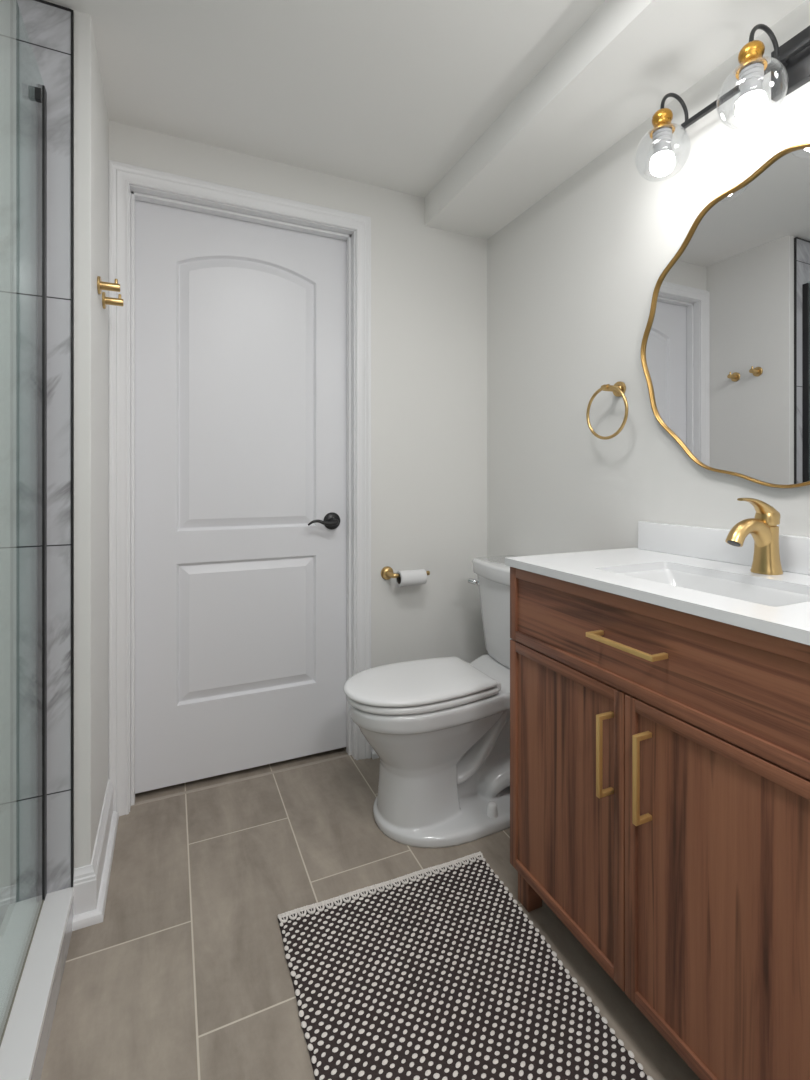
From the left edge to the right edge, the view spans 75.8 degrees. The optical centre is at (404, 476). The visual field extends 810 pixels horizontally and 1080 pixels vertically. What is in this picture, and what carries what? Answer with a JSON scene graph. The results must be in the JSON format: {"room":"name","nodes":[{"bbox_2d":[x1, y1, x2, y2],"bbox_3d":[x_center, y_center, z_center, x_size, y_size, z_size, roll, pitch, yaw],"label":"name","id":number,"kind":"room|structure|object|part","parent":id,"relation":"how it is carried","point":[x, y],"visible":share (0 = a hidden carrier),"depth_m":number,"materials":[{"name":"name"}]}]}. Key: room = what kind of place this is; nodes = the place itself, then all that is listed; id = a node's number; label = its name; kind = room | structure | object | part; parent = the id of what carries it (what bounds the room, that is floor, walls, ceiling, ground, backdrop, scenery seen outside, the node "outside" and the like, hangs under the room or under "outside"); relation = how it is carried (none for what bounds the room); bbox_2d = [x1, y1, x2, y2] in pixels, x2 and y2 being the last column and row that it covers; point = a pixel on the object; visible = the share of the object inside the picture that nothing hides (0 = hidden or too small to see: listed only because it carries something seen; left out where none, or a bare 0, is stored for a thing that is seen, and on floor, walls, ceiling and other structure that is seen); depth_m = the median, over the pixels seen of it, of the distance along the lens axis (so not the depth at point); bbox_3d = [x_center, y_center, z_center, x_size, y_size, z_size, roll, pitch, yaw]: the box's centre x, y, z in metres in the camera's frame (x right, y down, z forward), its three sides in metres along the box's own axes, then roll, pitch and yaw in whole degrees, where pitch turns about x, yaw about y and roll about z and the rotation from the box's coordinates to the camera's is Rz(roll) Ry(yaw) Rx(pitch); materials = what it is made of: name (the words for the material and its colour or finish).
{"room":"bathroom","nodes":[
{"label":"bathroom","id":0,"kind":"room"},
{"bbox_2d":[0,0,108,926],"bbox_3d":[-1.358,-0.037,1.271,1.068,2.275,0.426,0,0,-24],"label":"wall","id":1,"kind":"structure","parent":0,"point":[35,36],"depth_m":1.27,"materials":[{"name":"stone"}]},
{"bbox_2d":[34,0,73,886],"bbox_3d":[-1.219,-0.070,1.102,0.882,2.155,0.010,0,0,-24],"label":"trim","id":2,"kind":"structure","parent":1,"relation":"attached to","point":[41,1],"depth_m":1.28,"materials":[{"name":"black metal"}]},
{"bbox_2d":[72,779,118,930],"bbox_3d":[-0.865,1.034,1.470,0.065,0.131,0.431,0,0,-24],"label":"baseboard","id":3,"kind":"structure","parent":1,"relation":"attached to","point":[91,882],"depth_m":1.33,"materials":[{"name":"white paint"}]},
{"bbox_2d":[97,276,119,293],"bbox_3d":[-0.822,-0.529,1.446,0.053,0.048,0.048,0,0,-24],"label":"robe hook","id":4,"kind":"object","parent":1,"relation":"attached to","point":[108,286],"visible":1,"depth_m":1.44,"materials":[{"name":"gold metal"}]},
{"bbox_2d":[102,292,123,308],"bbox_3d":[-0.868,-0.522,1.548,0.053,0.048,0.048,0,0,-24],"label":"robe hook","id":5,"kind":"object","parent":1,"relation":"attached to","point":[118,301],"visible":1,"depth_m":1.54,"materials":[{"name":"gold metal"}]},
{"bbox_2d":[109,120,486,667],"bbox_3d":[-0.332,-0.052,2.033,1.665,2.305,0.120,0,0,-24],"label":"wall","id":6,"kind":"structure","parent":0,"point":[429,284],"depth_m":2.14,"materials":[{"name":"paint"}]},
{"bbox_2d":[108,160,370,815],"bbox_3d":[-0.569,0.041,1.913,0.898,2.118,0.134,0,0,-24],"label":"door frame","id":7,"kind":"structure","parent":6,"relation":"attached to","point":[120,175],"depth_m":1.75,"materials":[{"name":"white paint"}]},
{"bbox_2d":[135,200,345,793],"bbox_3d":[-0.574,0.064,1.922,0.770,2.037,0.094,0,0,-24],"label":"door","id":8,"kind":"structure","parent":6,"relation":"in","point":[240,326],"depth_m":1.92,"materials":[{"name":"white paint"}]},
{"bbox_3d":[-0.312,0.174,2.021,0.142,0.068,0.059,0,0,-24],"label":"handle","id":9,"kind":"part","parent":8,"relation":"part of","materials":[{"name":"black metal"}]},
{"bbox_2d":[371,747,378,758],"bbox_3d":[0.278,1.034,1.798,0.546,0.131,0.810,0,0,-24],"label":"baseboard","id":10,"kind":"structure","parent":6,"relation":"attached to","point":[374,755],"depth_m":2.04,"materials":[{"name":"white paint"}]},
{"bbox_2d":[381,566,429,579],"bbox_3d":[0.002,0.384,2.078,0.184,0.053,0.072,0,0,-24],"label":"toilet paper holder","id":11,"kind":"object","parent":6,"relation":"attached to","point":[387,573],"visible":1,"depth_m":2.07,"materials":[{"name":"gold metal"}]},
{"bbox_2d":[396,569,426,586],"bbox_3d":[0.026,0.403,2.059,0.110,0.070,0.060,0,0,-24],"label":"toilet paper roll","id":12,"kind":"object","parent":11,"relation":"on","point":[417,577],"visible":0.93,"depth_m":2.04,"materials":[{"name":"white paper"}]},
{"bbox_2d":[40,747,700,1079],"bbox_3d":[-0.173,1.140,0.525,2.615,0.080,3.900,0,0,-24],"label":"floor","id":13,"kind":"structure","parent":0,"point":[185,974],"depth_m":1.27,"materials":[{"name":"grey tile"}]},
{"bbox_2d":[0,887,73,1079],"bbox_3d":[-0.537,1.054,0.506,0.131,0.093,1.644,0,0,-24],"label":"curb","id":14,"kind":"object","parent":13,"relation":"on","point":[24,1044],"visible":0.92,"depth_m":1.06,"materials":[{"name":"white stone"}]},
{"bbox_2d":[0,84,46,1046],"bbox_3d":[-0.570,0.035,0.595,0.023,1.943,1.453,0,0,-24],"label":"screen","id":15,"kind":"object","parent":14,"relation":"on","point":[40,91],"visible":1,"depth_m":1.23,"materials":[{"name":"clear glass"}]},
{"bbox_3d":[-0.867,0.038,1.244,0.014,1.936,0.025,0,0,-24],"label":"wall post","id":16,"kind":"part","parent":15,"relation":"part of","materials":[{"name":"black metal"}]},
{"bbox_2d":[132,754,351,805],"bbox_3d":[-0.567,1.129,1.903,0.810,0.061,0.016,0,0,-24],"label":"threshold","id":17,"kind":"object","parent":13,"relation":"on","point":[346,755],"depth_m":1.89,"materials":[{"name":"stone"}]},
{"bbox_2d":[343,555,517,847],"bbox_3d":[0.168,0.707,1.756,0.768,0.786,0.426,0,0,-24],"label":"toilet","id":18,"kind":"object","parent":13,"relation":"on","point":[438,729],"visible":0.78,"depth_m":1.62,"materials":[{"name":"white ceramic"}]},
{"bbox_3d":[0.033,0.663,1.695,0.472,0.024,0.323,0,0,-24],"label":"seat lid","id":19,"kind":"part","parent":18,"relation":"part of","materials":[{"name":"white plastic"}]},
{"bbox_3d":[0.039,0.688,1.698,0.470,0.022,0.321,0,0,-24],"label":"seat","id":20,"kind":"part","parent":18,"relation":"part of","materials":[{"name":"white plastic"}]},
{"bbox_3d":[0.269,0.404,2.004,0.051,0.032,0.032,0,0,1],"label":"flush lever","id":21,"kind":"part","parent":18,"relation":"part of","materials":[{"name":"silver metal"}]},
{"bbox_3d":[0.421,0.522,1.870,0.196,0.300,0.396,0,0,-24],"label":"tank","id":22,"kind":"part","parent":18,"relation":"part of","materials":[{"name":"white ceramic"}]},
{"bbox_3d":[0.416,0.343,1.868,0.222,0.058,0.426,0,0,-24],"label":"tank lid","id":23,"kind":"part","parent":18,"relation":"part of","materials":[{"name":"white ceramic"}]},
{"bbox_2d":[278,851,653,1079],"bbox_3d":[0.140,1.093,0.950,0.610,0.013,1.009,0,0,-24],"label":"bath rug","id":24,"kind":"object","parent":13,"relation":"on","point":[437,972],"visible":1,"depth_m":1.10,"materials":[{"name":"grey fabric"}]},
{"bbox_2d":[510,567,809,1079],"bbox_3d":[0.617,0.665,1.094,0.492,0.870,0.746,0,0,-24],"label":"vanity cabinet","id":25,"kind":"object","parent":13,"relation":"on","point":[660,756],"visible":0.97,"depth_m":0.92,"materials":[{"name":"brown wood"}]},
{"bbox_3d":[0.323,1.050,1.344,0.044,0.100,0.045,0,0,-24],"label":"leg","id":26,"kind":"part","parent":25,"relation":"part of","materials":[{"name":"brown wood"}]},
{"bbox_3d":[0.355,0.709,1.181,0.018,0.578,0.370,0,0,-24],"label":"door","id":27,"kind":"part","parent":25,"relation":"part of","materials":[{"name":"brown wood"}]},
{"bbox_3d":[0.397,0.550,1.032,0.040,0.161,0.009,0,0,-24],"label":"handle","id":28,"kind":"part","parent":25,"relation":"part of","materials":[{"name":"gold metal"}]},
{"bbox_3d":[0.417,0.319,0.989,0.040,0.009,0.160,0,0,-24],"label":"handle","id":29,"kind":"part","parent":25,"relation":"part of","materials":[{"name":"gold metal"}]},
{"bbox_3d":[0.434,0.550,0.951,0.040,0.161,0.009,0,0,-24],"label":"handle","id":30,"kind":"part","parent":25,"relation":"part of","materials":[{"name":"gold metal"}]},
{"bbox_2d":[505,521,809,644],"bbox_3d":[0.632,0.236,1.101,0.470,0.213,0.772,0,0,-24],"label":"countertop","id":31,"kind":"structure","parent":25,"relation":"on","point":[693,570],"depth_m":1.15,"materials":[{"name":"white stone"}]},
{"bbox_2d":[621,569,809,606],"bbox_3d":[0.623,0.286,1.068,0.269,0.114,0.427,0,0,-24],"label":"sink basin","id":32,"kind":"object","parent":31,"relation":"in","point":[768,593],"depth_m":1.14,"materials":[{"name":"white ceramic"}]},
{"bbox_2d":[725,498,782,574],"bbox_3d":[0.751,0.127,1.123,0.154,0.166,0.056,0,0,-24],"label":"faucet","id":33,"kind":"object","parent":31,"relation":"on","point":[763,528],"visible":1,"depth_m":1.12,"materials":[{"name":"gold metal"}]},
{"bbox_3d":[0.747,0.141,1.121,0.146,0.105,0.037,0,0,-24],"label":"spout","id":34,"kind":"part","parent":33,"relation":"part of","materials":[{"name":"gold metal"}]},
{"bbox_3d":[0.766,0.074,1.129,0.121,0.059,0.042,0,0,-24],"label":"lever","id":35,"kind":"part","parent":33,"relation":"part of","materials":[{"name":"gold metal"}]},
{"bbox_3d":[0.432,0.324,1.011,0.018,0.184,0.744,0,0,-24],"label":"drawer","id":36,"kind":"part","parent":25,"relation":"part of","materials":[{"name":"brown wood"}]},
{"bbox_3d":[0.509,0.709,0.840,0.018,0.578,0.370,0,0,-24],"label":"door","id":37,"kind":"part","parent":25,"relation":"part of","materials":[{"name":"brown wood"}]},
{"bbox_2d":[44,0,805,238],"bbox_3d":[-0.081,-1.147,0.320,2.615,0.215,3.450,0,0,-24],"label":"ceiling","id":38,"kind":"structure","parent":0,"point":[478,110],"depth_m":1.47,"materials":[{"name":"paint"}]},
{"bbox_2d":[487,0,809,653],"bbox_3d":[1.090,-0.043,0.782,0.100,2.325,3.330,0,0,-24],"label":"wall","id":39,"kind":"structure","parent":0,"point":[572,279],"depth_m":1.67,"materials":[{"name":"paint"}]},
{"bbox_2d":[586,381,627,439],"bbox_3d":[0.634,-0.204,1.588,0.069,0.181,0.163,0,0,-24],"label":"towel ring","id":40,"kind":"object","parent":39,"relation":"attached to","point":[618,389],"visible":1,"depth_m":1.58,"materials":[{"name":"gold metal"}]},
{"bbox_2d":[635,24,809,178],"bbox_3d":[0.772,-0.874,1.127,0.196,0.216,0.570,0,0,-24],"label":"vanity light","id":41,"kind":"object","parent":39,"relation":"attached to","point":[789,66],"visible":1,"depth_m":1.14,"materials":[{"name":"grey metal"}]},
{"bbox_3d":[0.650,-0.803,1.315,0.058,0.075,0.058,0,0,-24],"label":"bulb","id":42,"kind":"part","parent":41,"relation":"part of","materials":[{"name":"white glass"}]},
{"bbox_3d":[0.650,-0.823,1.315,0.128,0.105,0.128,0,0,-24],"label":"lamp shade","id":43,"kind":"part","parent":41,"relation":"part of","materials":[{"name":"clear glass"}]},
{"bbox_3d":[0.691,-0.949,1.334,0.098,0.065,0.009,0,0,-24],"label":"arm","id":44,"kind":"part","parent":41,"relation":"part of","materials":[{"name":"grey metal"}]},
{"bbox_3d":[0.741,-0.803,1.114,0.058,0.075,0.058,0,0,-24],"label":"bulb","id":45,"kind":"part","parent":41,"relation":"part of","materials":[{"name":"white glass"}]},
{"bbox_3d":[0.741,-0.823,1.114,0.128,0.105,0.128,0,0,-24],"label":"lamp shade","id":46,"kind":"part","parent":41,"relation":"part of","materials":[{"name":"clear glass"}]},
{"bbox_3d":[0.782,-0.949,1.132,0.098,0.065,0.009,0,0,-24],"label":"arm","id":47,"kind":"part","parent":41,"relation":"part of","materials":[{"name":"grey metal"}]},
{"bbox_3d":[0.863,-0.912,1.140,0.019,0.108,0.106,0,0,-24],"label":"plate","id":48,"kind":"part","parent":41,"relation":"part of","materials":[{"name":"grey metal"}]},
{"bbox_2d":[638,521,809,574],"bbox_3d":[0.842,0.170,1.182,0.020,0.080,0.748,0,0,-24],"label":"backsplash","id":49,"kind":"structure","parent":39,"relation":"attached to","point":[684,540],"depth_m":1.31,"materials":[{"name":"white stone"}]},
{"bbox_2d":[641,143,809,487],"bbox_3d":[0.850,-0.353,1.167,0.020,0.757,0.771,0,0,-24],"label":"mirror","id":50,"kind":"object","parent":39,"relation":"attached to","point":[725,345],"visible":1,"depth_m":1.25,"materials":[{"name":"gold metal"}]}
]}

